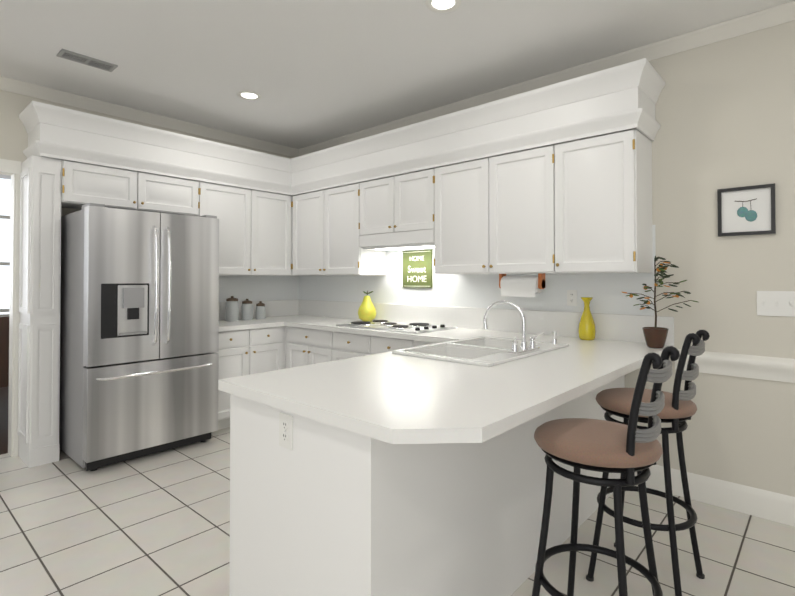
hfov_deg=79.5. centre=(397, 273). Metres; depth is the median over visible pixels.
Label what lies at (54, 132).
crown molding
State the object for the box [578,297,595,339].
vase
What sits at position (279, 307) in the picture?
backsplash
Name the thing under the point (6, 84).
crown molding
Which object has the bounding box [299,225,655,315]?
backsplash
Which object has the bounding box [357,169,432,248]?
upper cabinet
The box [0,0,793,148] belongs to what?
ceiling
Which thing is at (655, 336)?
potted plant
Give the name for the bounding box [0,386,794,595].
floor
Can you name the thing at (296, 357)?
base cabinet
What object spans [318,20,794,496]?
wall
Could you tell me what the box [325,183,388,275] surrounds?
upper cabinet
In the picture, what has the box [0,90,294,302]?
wall
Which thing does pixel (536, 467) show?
base cabinet
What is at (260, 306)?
canister
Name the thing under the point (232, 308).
canister
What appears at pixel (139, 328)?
refrigerator
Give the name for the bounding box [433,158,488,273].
upper cabinet
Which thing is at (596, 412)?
base cabinet
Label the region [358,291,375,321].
decoration
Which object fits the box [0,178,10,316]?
adjoining room window
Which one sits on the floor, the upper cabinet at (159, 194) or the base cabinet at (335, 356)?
the base cabinet at (335, 356)
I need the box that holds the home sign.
[403,249,431,287]
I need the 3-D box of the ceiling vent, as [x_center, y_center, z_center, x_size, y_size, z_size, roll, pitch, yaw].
[-2.061,-1.413,3.182,0.130,0.008,0.320,-1,-1,42]
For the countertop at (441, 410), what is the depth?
1.74 m
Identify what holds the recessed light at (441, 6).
in the ceiling
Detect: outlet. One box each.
[279,412,292,449]
[567,290,576,305]
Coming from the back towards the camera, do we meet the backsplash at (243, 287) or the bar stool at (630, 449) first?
the backsplash at (243, 287)
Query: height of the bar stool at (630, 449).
1.088 m
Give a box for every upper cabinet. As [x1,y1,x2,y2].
[61,160,140,210]
[141,172,196,215]
[197,181,252,274]
[253,190,292,275]
[293,190,324,275]
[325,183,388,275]
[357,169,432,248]
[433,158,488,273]
[489,144,556,273]
[557,129,652,273]
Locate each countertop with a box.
[218,333,673,460]
[219,316,504,355]
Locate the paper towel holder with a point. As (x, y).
(522, 286)
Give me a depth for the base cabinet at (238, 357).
4.20 m
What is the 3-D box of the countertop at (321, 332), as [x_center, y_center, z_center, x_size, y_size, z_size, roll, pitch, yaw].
[-0.588,0.470,4.012,2.648,0.040,1.376,-1,-1,42]
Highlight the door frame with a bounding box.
[0,159,20,456]
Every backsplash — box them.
[219,275,298,302]
[219,300,298,319]
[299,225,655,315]
[299,300,508,331]
[510,309,673,344]
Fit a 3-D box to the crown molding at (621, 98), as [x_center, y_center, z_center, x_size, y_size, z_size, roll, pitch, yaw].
[0.127,-0.990,4.029,3.714,0.355,0.424,-1,-1,42]
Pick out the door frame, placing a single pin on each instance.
(10, 166)
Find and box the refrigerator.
[59,203,218,470]
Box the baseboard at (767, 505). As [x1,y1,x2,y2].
[635,465,794,526]
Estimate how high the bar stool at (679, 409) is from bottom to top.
1.088 m
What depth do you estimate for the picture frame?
2.66 m
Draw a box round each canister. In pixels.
[226,296,242,320]
[243,299,256,319]
[257,301,264,318]
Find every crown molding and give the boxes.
[0,76,299,156]
[19,101,290,195]
[291,58,664,195]
[300,0,794,155]
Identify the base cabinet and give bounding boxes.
[215,336,282,429]
[229,397,481,595]
[287,344,330,367]
[331,352,359,360]
[526,405,569,579]
[570,393,589,535]
[590,377,624,515]
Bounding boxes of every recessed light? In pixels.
[237,91,261,99]
[425,0,460,12]
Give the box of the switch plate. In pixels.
[757,291,794,316]
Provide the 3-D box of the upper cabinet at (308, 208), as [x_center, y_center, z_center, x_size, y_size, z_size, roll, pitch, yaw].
[-0.778,-0.390,4.884,0.501,0.822,0.348,-1,-1,42]
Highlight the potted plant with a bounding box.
[622,256,697,347]
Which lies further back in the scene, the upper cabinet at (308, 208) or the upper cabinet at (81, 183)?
the upper cabinet at (308, 208)
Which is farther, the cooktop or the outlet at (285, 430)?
the cooktop
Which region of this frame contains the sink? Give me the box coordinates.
[392,300,568,366]
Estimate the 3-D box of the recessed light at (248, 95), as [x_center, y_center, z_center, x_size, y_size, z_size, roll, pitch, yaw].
[-1.173,-1.405,3.782,0.188,0.009,0.188,-1,-1,42]
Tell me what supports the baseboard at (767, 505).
attached to the wall at (724, 114)
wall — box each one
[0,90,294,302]
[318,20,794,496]
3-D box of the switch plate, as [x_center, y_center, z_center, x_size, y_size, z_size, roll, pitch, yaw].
[2.042,0.163,2.571,0.175,0.135,0.016,-1,-1,42]
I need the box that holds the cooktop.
[336,320,456,333]
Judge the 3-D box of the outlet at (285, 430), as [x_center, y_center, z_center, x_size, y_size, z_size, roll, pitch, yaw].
[-0.384,0.542,1.641,0.075,0.115,0.008,-1,-1,42]
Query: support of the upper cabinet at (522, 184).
attached to the wall at (724, 114)
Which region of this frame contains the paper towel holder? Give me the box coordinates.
[499,273,545,296]
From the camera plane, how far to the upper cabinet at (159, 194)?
4.01 m
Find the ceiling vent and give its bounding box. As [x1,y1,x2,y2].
[56,49,117,71]
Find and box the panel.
[17,155,61,467]
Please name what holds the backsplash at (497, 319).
attached to the wall at (724, 114)
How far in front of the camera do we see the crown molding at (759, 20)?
3.11 m
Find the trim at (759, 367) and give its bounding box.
[675,349,794,382]
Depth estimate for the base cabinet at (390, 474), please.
1.58 m
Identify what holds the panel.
on the floor
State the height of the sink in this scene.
0.476 m
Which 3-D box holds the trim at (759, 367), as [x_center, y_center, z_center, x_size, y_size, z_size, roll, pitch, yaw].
[3.065,0.504,1.638,3.740,0.126,0.034,-1,-1,42]
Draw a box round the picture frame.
[717,183,775,236]
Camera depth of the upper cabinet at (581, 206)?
2.87 m
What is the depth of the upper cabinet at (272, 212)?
4.76 m
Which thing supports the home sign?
attached to the backsplash at (604, 290)
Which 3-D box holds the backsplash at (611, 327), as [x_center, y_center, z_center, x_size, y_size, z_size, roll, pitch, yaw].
[1.262,0.355,3.265,1.106,0.170,0.018,-1,-1,42]
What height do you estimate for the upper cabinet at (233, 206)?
0.822 m
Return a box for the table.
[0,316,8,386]
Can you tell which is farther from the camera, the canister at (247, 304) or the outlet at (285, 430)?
the canister at (247, 304)
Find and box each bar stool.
[532,346,679,595]
[586,330,709,595]
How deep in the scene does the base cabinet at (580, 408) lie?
2.54 m
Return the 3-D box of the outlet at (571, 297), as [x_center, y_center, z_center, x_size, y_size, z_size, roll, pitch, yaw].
[1.211,0.171,3.319,0.070,0.110,0.008,-1,-1,42]

